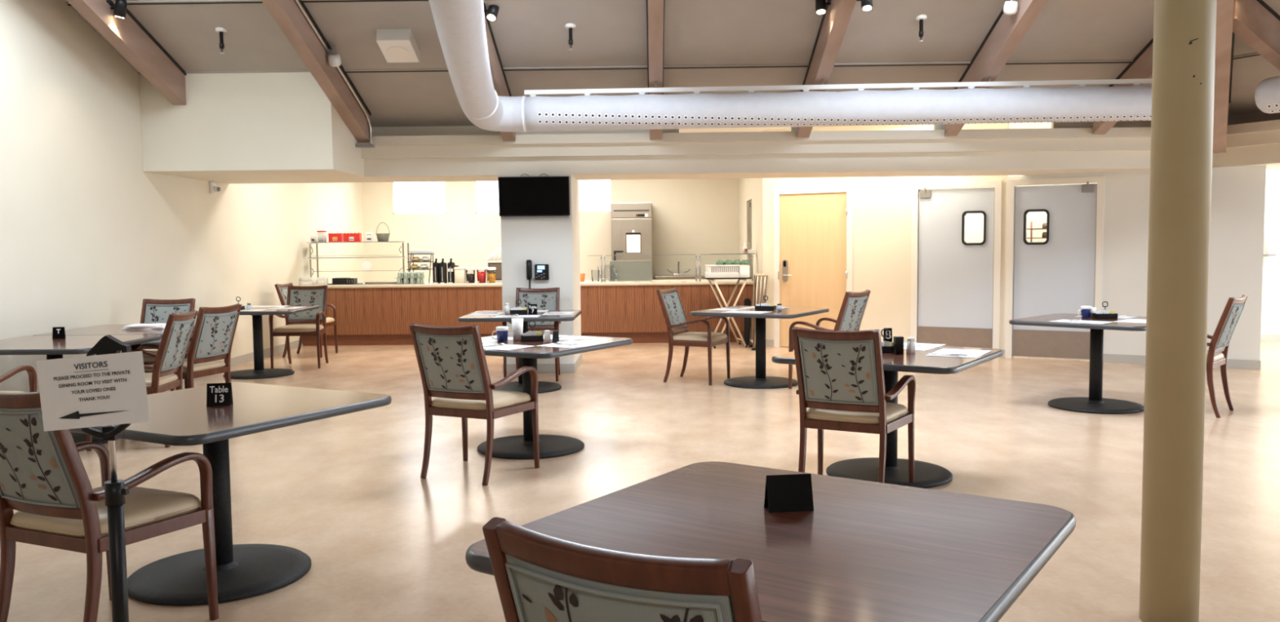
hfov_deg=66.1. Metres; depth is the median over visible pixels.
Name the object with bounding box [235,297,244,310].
condiment caddy
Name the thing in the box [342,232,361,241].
snack package
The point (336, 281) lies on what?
serving tray
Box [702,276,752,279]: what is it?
serving tray
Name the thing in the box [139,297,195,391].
armchair
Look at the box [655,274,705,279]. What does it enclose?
countertop
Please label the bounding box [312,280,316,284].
plastic cup
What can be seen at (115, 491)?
sign stand
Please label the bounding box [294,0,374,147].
conduit
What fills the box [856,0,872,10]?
spotlight
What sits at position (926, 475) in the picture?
dining table
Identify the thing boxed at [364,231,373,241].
pouch
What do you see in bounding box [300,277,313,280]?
box
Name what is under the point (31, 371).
armchair
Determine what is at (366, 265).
disc
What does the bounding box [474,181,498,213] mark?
window
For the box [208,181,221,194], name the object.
security camera
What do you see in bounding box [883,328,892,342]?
tent card
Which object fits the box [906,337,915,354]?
salt shaker
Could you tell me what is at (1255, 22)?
rafter
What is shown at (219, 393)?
tent card
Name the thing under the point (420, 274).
mug
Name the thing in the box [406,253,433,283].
rack
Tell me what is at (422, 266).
roll
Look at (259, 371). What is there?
dining table
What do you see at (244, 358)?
baseboard
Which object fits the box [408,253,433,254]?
shelf
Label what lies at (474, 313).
placemat
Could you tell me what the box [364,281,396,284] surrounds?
sheet pan
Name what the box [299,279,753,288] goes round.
countertop
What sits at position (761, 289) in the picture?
tray stand
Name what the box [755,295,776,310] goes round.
condiment caddy
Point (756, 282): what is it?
tray stand
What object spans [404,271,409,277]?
mug
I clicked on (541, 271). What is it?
wall phone
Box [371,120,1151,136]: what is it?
wall
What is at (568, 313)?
placemat
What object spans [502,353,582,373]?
baseboard
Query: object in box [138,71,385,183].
soffit box
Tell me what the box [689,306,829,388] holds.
dining table
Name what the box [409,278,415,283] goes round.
mug
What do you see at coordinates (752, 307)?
placemat
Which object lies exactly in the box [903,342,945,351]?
placemat
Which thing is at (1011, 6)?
spotlight
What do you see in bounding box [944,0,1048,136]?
rafter
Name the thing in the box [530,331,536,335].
packet
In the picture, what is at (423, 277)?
tray
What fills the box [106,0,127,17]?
spotlight
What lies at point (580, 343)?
placemat
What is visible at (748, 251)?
box
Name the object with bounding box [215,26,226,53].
sprinkler head
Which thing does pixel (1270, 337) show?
baseboard
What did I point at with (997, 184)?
door frame
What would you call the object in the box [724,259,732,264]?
bowl
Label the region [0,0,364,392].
wall
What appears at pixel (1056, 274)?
door
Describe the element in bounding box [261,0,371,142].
rafter
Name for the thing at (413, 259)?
roll
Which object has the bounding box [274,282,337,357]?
armchair
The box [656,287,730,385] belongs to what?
armchair
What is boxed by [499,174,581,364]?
wall pillar
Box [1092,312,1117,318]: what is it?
tray
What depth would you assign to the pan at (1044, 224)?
12.77 m
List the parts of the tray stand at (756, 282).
leg, leg, leg, leg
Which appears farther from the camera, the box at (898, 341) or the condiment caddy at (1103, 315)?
the condiment caddy at (1103, 315)
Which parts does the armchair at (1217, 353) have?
seat, seat rail, rail, leg, backrest, leg, rail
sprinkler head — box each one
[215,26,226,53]
[564,22,576,49]
[915,13,927,41]
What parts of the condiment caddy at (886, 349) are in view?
handle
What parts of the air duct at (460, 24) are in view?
hanging rail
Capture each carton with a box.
[310,235,316,242]
[737,265,749,277]
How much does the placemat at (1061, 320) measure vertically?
0.001 m
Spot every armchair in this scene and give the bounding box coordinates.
[0,365,36,392]
[0,391,218,621]
[85,309,197,451]
[137,303,241,389]
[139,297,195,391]
[268,284,328,368]
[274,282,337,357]
[408,323,539,485]
[482,516,762,621]
[502,287,560,381]
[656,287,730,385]
[788,289,871,388]
[791,326,915,483]
[1143,294,1247,417]
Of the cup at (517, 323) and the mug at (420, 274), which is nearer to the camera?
the cup at (517, 323)
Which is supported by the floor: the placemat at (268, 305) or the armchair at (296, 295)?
the armchair at (296, 295)
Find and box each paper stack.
[120,327,164,329]
[124,323,166,327]
[124,325,165,328]
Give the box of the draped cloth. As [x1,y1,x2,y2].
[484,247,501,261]
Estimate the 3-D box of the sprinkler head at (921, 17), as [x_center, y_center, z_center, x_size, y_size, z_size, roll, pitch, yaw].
[2.552,-2.567,8.925,0.100,0.230,0.100,-1,4,1]
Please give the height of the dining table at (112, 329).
0.750 m
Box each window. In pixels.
[391,181,446,214]
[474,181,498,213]
[579,179,611,212]
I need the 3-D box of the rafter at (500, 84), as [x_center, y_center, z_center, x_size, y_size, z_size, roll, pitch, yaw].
[-1.510,-3.505,5.187,0.160,4.049,10.740,-1,4,1]
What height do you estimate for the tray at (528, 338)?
0.040 m
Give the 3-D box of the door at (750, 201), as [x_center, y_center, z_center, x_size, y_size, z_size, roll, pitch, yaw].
[1.756,-0.681,15.367,0.065,2.100,0.800,-1,4,1]
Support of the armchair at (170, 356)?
on the floor
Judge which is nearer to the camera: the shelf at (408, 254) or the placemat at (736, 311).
the placemat at (736, 311)
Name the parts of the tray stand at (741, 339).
leg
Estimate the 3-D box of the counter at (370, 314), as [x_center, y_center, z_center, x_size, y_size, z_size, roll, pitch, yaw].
[-1.611,0.012,14.611,6.590,0.885,0.910,-1,4,1]
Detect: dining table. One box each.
[0,334,160,444]
[34,324,195,349]
[69,382,391,606]
[196,305,319,379]
[457,309,581,393]
[465,461,1075,621]
[477,333,632,459]
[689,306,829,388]
[771,346,1003,488]
[1008,313,1146,413]
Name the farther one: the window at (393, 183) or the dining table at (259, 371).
the window at (393, 183)
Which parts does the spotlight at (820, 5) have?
bulb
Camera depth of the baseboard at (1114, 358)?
11.26 m
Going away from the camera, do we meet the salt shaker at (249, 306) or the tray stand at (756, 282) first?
the salt shaker at (249, 306)
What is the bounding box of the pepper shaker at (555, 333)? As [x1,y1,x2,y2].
[551,330,559,342]
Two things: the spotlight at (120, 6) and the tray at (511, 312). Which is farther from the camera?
the tray at (511, 312)
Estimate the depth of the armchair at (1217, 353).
7.84 m
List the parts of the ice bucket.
lid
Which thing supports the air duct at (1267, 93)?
hanging from the rafter
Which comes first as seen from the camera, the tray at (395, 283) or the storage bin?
the tray at (395, 283)
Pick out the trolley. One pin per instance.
(1031, 228)
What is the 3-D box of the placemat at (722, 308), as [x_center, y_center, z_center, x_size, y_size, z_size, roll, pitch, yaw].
[0.927,-0.021,10.111,0.293,0.001,0.424,2,4,31]
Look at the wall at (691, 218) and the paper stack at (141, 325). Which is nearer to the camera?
the paper stack at (141, 325)
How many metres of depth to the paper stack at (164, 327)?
8.27 m
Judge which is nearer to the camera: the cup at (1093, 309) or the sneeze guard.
the cup at (1093, 309)
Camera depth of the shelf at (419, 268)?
14.41 m
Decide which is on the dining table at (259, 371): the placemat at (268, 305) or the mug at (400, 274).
the placemat at (268, 305)
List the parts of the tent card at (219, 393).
panel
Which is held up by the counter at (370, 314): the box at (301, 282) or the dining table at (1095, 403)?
the box at (301, 282)
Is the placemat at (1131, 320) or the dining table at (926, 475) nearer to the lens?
the dining table at (926, 475)
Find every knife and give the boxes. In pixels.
[558,342,577,345]
[932,353,968,355]
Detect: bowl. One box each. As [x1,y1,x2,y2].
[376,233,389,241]
[715,260,724,265]
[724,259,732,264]
[732,259,741,264]
[741,259,749,264]
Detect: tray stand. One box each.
[707,279,747,348]
[748,273,760,350]
[751,273,764,350]
[760,273,768,303]
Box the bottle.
[742,242,746,253]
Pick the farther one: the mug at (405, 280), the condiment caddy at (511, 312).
the mug at (405, 280)
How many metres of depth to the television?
10.81 m
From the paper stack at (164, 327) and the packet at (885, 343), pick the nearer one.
the packet at (885, 343)
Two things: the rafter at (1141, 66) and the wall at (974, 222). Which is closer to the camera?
the rafter at (1141, 66)
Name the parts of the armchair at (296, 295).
leg, armrest, leg, seat, seat rail, rail, backrest, rail, leg, armrest, leg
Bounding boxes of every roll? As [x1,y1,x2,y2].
[409,264,419,269]
[411,257,420,261]
[419,264,428,269]
[420,257,430,261]
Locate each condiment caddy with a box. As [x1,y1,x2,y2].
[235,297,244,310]
[509,299,528,314]
[520,320,543,342]
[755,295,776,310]
[880,328,893,353]
[1092,301,1117,318]
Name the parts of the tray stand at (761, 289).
leg, leg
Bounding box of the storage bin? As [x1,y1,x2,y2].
[484,262,502,282]
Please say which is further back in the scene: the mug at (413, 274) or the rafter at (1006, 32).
the mug at (413, 274)
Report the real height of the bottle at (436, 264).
0.362 m
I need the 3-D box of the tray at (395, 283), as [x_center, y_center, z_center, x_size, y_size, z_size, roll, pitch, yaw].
[-3.335,-0.395,14.251,0.400,0.011,0.176,-1,4,1]
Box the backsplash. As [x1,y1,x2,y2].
[654,266,706,275]
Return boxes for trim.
[65,0,1133,74]
[1233,52,1259,59]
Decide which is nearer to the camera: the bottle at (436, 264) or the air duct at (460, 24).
the air duct at (460, 24)
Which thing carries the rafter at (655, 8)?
attached to the ceiling at (526, 33)
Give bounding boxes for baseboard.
[182,339,299,380]
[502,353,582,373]
[765,339,1261,369]
[1260,333,1279,342]
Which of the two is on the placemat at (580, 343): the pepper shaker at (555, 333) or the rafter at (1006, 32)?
the pepper shaker at (555, 333)
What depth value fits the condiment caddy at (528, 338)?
6.87 m
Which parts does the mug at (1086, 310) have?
lid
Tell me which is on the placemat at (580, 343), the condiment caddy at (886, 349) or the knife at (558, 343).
the knife at (558, 343)
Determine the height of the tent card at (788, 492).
0.088 m
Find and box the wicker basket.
[376,222,390,241]
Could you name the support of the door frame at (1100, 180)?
attached to the wall at (437, 130)
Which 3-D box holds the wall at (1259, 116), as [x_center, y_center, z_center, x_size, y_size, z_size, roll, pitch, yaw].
[9.292,-1.860,5.981,0.060,0.360,11.477,-3,4,-30]
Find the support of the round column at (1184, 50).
on the floor
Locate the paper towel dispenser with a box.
[1263,231,1279,256]
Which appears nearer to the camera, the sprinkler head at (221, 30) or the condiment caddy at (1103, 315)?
the condiment caddy at (1103, 315)
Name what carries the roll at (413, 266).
on the rack
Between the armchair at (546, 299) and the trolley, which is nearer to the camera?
the armchair at (546, 299)
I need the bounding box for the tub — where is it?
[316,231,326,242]
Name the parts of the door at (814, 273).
lock plate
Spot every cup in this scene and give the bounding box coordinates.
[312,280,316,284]
[511,318,523,340]
[580,273,585,281]
[1090,306,1096,317]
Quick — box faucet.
[666,261,690,275]
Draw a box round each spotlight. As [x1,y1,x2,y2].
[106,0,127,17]
[483,2,498,21]
[815,0,831,13]
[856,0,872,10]
[1003,0,1017,14]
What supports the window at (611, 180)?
in the wall at (691, 218)
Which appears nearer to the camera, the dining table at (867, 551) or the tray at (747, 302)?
the dining table at (867, 551)
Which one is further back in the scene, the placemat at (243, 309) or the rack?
the rack
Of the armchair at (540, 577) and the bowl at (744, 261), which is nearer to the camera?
the armchair at (540, 577)
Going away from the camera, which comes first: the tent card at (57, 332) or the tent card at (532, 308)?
the tent card at (57, 332)
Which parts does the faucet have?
spout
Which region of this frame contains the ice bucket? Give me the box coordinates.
[453,266,466,283]
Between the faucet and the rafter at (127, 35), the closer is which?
the rafter at (127, 35)
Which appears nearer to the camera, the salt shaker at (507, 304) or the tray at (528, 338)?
the tray at (528, 338)
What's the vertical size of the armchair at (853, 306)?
0.966 m
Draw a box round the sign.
[35,351,150,431]
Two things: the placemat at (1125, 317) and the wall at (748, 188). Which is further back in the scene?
the wall at (748, 188)
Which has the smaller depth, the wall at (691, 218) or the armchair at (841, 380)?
the armchair at (841, 380)
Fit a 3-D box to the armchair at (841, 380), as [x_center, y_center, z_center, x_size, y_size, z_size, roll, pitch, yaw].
[1.186,0.557,5.544,0.597,0.966,0.635,2,4,29]
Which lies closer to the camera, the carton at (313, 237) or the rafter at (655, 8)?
the rafter at (655, 8)
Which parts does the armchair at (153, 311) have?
leg, seat rail, seat, rail, backrest, rail, leg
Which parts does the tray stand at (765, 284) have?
leg, leg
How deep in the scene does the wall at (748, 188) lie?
14.82 m
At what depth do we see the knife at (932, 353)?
5.74 m
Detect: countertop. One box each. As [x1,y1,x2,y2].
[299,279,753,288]
[654,266,706,279]
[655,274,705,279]
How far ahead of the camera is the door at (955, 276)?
12.25 m
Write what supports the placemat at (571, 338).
on the dining table at (517, 446)
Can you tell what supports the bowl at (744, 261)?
on the carton at (744, 270)
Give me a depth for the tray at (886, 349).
5.95 m
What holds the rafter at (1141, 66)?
attached to the ceiling at (526, 33)
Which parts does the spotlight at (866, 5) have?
bulb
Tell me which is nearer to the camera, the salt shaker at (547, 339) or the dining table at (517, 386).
the salt shaker at (547, 339)
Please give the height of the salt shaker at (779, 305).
0.070 m
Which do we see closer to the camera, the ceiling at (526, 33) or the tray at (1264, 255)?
the ceiling at (526, 33)
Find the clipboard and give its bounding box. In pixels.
[625,230,641,253]
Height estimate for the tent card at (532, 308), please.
0.100 m
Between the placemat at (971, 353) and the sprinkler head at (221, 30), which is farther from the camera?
the sprinkler head at (221, 30)
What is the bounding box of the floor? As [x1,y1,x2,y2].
[0,341,1279,621]
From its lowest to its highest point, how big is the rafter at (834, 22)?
3.009 m
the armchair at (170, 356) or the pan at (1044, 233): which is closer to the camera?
the armchair at (170, 356)
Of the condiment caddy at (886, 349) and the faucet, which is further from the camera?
the faucet
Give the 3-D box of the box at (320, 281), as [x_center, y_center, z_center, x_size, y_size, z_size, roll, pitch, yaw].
[-4.605,-0.433,14.265,0.130,0.110,0.122,-1,4,1]
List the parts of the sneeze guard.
post, post, post, post, post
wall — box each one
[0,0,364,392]
[361,177,738,281]
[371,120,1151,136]
[737,177,763,303]
[762,123,1266,360]
[920,168,1279,334]
[1227,111,1279,124]
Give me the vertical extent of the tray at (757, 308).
0.040 m
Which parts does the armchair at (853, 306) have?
leg, armrest, armrest, leg, backrest, rail, leg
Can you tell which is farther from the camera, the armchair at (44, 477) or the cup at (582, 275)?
the cup at (582, 275)
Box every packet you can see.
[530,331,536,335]
[883,341,889,346]
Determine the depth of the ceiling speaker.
9.11 m
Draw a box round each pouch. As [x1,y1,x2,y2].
[351,278,357,283]
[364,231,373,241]
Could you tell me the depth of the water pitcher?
14.62 m
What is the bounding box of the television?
[497,173,569,218]
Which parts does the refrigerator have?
handle, control panel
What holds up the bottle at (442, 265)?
on the counter at (370, 314)
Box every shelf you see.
[306,241,410,277]
[406,268,432,270]
[407,261,433,262]
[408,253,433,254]
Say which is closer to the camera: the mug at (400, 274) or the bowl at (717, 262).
the bowl at (717, 262)
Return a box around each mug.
[396,278,402,283]
[397,271,403,277]
[403,278,408,283]
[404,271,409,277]
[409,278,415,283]
[410,271,416,277]
[416,278,422,283]
[417,271,422,277]
[492,326,508,342]
[1077,305,1091,318]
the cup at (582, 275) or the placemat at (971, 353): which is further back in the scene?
the cup at (582, 275)
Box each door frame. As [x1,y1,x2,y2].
[773,186,853,346]
[910,180,1001,349]
[1004,176,1104,358]
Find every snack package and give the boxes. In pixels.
[328,232,343,241]
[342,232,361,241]
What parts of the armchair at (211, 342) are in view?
armrest, seat, seat rail, leg, armrest, leg, rail, backrest, rail, leg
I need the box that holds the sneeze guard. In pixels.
[587,253,755,282]
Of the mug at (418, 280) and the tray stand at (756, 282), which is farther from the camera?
the mug at (418, 280)
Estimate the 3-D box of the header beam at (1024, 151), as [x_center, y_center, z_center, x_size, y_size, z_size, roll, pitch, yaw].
[1.894,-1.774,11.222,9.905,0.426,1.120,-1,4,1]
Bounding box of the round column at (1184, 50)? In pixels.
[1138,0,1217,621]
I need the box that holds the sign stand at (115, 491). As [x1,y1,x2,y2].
[80,334,131,621]
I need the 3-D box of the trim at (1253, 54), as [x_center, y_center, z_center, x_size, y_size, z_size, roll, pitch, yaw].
[5.859,-3.074,3.530,5.890,2.058,10.704,-3,4,-30]
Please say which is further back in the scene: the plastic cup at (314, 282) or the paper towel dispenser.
the plastic cup at (314, 282)
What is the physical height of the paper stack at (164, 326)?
0.012 m
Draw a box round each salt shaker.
[247,303,251,309]
[504,302,509,314]
[543,329,551,342]
[776,303,782,311]
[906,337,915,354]
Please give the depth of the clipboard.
16.52 m
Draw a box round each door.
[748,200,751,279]
[777,192,847,346]
[917,186,995,348]
[1012,181,1097,359]
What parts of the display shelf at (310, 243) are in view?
post, post, post, post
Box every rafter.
[66,0,186,105]
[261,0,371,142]
[483,2,515,141]
[646,0,664,139]
[796,0,856,137]
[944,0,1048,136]
[1093,37,1153,134]
[1212,0,1234,153]
[1232,0,1279,70]
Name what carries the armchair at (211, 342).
on the floor
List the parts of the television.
mounting rail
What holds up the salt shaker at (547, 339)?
on the dining table at (517, 446)
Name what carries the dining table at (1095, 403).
on the floor
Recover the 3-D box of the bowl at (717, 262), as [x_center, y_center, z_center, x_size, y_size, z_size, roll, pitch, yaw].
[1.104,-0.670,13.572,0.120,0.066,0.120,-1,4,1]
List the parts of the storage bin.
frame, panel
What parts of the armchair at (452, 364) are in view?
leg, rail, backrest, rail, leg, seat, seat rail, leg, armrest, leg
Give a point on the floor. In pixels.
(383, 542)
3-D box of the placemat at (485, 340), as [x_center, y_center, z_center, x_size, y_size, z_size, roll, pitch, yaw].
[-1.082,0.205,7.044,0.293,0.001,0.424,2,4,31]
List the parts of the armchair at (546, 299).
leg, armrest, leg, rail, backrest, seat, rail, leg, armrest, leg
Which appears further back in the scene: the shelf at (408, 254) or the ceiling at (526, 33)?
the shelf at (408, 254)
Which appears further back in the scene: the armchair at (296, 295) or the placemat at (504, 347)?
the armchair at (296, 295)
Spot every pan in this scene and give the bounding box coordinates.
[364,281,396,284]
[609,260,652,280]
[1041,231,1046,237]
[1042,222,1046,228]
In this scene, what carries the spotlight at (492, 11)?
attached to the ceiling at (526, 33)
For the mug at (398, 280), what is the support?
on the tray at (395, 283)
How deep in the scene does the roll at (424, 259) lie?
14.54 m
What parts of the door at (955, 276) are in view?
kick plate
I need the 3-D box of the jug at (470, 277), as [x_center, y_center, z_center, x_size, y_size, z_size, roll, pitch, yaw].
[-2.493,-0.528,14.472,0.143,0.230,0.143,-2,4,-22]
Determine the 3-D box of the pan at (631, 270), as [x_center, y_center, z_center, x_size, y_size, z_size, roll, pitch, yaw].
[-0.135,-0.603,14.716,0.630,0.300,0.044,-1,4,1]
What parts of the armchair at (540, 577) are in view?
leg, rail, backrest, leg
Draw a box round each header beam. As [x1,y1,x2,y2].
[358,127,1215,182]
[1215,119,1279,169]
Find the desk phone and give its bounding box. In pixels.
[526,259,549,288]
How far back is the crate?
13.42 m
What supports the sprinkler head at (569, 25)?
attached to the ceiling at (526, 33)
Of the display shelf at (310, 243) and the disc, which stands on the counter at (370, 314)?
the display shelf at (310, 243)
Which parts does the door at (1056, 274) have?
kick plate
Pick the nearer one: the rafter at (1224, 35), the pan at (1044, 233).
the rafter at (1224, 35)
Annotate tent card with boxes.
[52,326,66,338]
[206,382,233,406]
[528,303,537,314]
[764,473,813,512]
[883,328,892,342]
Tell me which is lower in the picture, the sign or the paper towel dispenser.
the sign
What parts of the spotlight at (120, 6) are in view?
mounting arm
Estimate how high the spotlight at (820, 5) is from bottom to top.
0.172 m
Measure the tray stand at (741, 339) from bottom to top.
0.949 m
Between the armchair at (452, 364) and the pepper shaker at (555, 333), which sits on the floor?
the armchair at (452, 364)
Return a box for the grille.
[387,46,408,57]
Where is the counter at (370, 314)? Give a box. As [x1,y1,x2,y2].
[299,279,755,346]
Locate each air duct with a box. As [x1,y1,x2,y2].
[428,0,1152,132]
[1254,75,1279,113]
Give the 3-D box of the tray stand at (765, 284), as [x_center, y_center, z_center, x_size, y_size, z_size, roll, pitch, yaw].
[1.644,0.006,13.290,0.129,1.014,0.460,-1,4,1]
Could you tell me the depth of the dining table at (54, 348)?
7.19 m
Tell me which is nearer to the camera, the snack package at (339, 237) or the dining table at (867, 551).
the dining table at (867, 551)
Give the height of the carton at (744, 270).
0.170 m
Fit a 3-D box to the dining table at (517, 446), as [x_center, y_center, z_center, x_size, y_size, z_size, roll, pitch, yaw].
[-0.769,0.590,6.885,1.098,0.750,1.098,2,4,31]
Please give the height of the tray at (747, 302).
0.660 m
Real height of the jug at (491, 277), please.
0.230 m
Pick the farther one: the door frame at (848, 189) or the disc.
the disc
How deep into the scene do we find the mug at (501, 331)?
6.88 m
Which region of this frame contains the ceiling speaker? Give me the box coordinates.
[376,28,420,62]
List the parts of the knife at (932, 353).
handle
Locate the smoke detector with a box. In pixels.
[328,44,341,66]
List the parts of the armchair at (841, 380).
leg, leg, rail, backrest, rail, seat, seat rail, leg, armrest, leg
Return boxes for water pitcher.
[591,266,599,281]
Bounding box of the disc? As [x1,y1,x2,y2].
[361,261,371,271]
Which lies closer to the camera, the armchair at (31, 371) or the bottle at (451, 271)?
the armchair at (31, 371)
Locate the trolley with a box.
[1026,221,1046,242]
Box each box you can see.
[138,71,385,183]
[299,280,312,285]
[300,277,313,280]
[316,277,328,284]
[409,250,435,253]
[747,249,755,253]
[893,336,903,354]
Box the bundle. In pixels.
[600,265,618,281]
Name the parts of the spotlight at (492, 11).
bulb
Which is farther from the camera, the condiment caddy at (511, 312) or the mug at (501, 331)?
the condiment caddy at (511, 312)
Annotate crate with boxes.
[704,264,739,277]
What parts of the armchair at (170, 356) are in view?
leg, armrest, armrest, seat, seat rail, leg, rail, backrest, rail, leg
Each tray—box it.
[328,277,363,284]
[328,283,363,284]
[394,276,424,278]
[395,283,424,284]
[509,309,528,314]
[520,334,543,342]
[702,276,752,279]
[743,297,751,345]
[755,305,776,310]
[881,346,893,353]
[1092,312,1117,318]
[1263,254,1276,256]
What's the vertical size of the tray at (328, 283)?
0.014 m
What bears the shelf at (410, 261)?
attached to the rack
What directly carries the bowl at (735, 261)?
on the crate
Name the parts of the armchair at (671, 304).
leg, rail, backrest, rail, leg, armrest, seat rail, seat, leg, armrest, leg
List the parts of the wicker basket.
handle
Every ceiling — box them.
[64,0,1279,126]
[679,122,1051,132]
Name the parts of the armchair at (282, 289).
leg, backrest, rail, leg, seat rail, seat, leg, armrest, leg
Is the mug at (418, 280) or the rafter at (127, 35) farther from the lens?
the mug at (418, 280)
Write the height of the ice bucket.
0.235 m
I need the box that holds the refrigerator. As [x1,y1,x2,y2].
[610,202,652,261]
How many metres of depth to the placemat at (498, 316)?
9.35 m
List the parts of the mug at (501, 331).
lid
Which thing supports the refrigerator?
on the floor
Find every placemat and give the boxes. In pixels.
[240,309,266,311]
[244,305,288,307]
[269,306,303,309]
[467,312,502,315]
[481,336,513,343]
[482,342,531,350]
[493,315,540,317]
[537,340,604,347]
[542,311,574,315]
[550,334,594,340]
[709,307,751,311]
[721,310,768,313]
[745,306,789,308]
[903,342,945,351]
[926,348,991,357]
[1049,319,1112,324]
[1075,315,1134,318]
[1115,318,1146,323]
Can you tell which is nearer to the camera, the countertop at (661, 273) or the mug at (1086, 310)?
the mug at (1086, 310)
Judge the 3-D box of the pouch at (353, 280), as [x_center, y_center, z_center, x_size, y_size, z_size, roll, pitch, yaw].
[-4.178,-0.443,14.399,0.028,0.075,0.182,-1,4,1]
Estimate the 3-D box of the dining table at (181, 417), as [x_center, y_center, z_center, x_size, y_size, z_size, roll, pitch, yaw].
[-1.828,0.777,4.256,1.098,0.750,1.098,2,4,28]
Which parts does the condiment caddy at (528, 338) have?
handle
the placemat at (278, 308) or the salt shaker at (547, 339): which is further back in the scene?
the placemat at (278, 308)
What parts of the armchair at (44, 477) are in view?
leg, rail, backrest, rail, leg, armrest, seat rail, seat, leg, armrest, leg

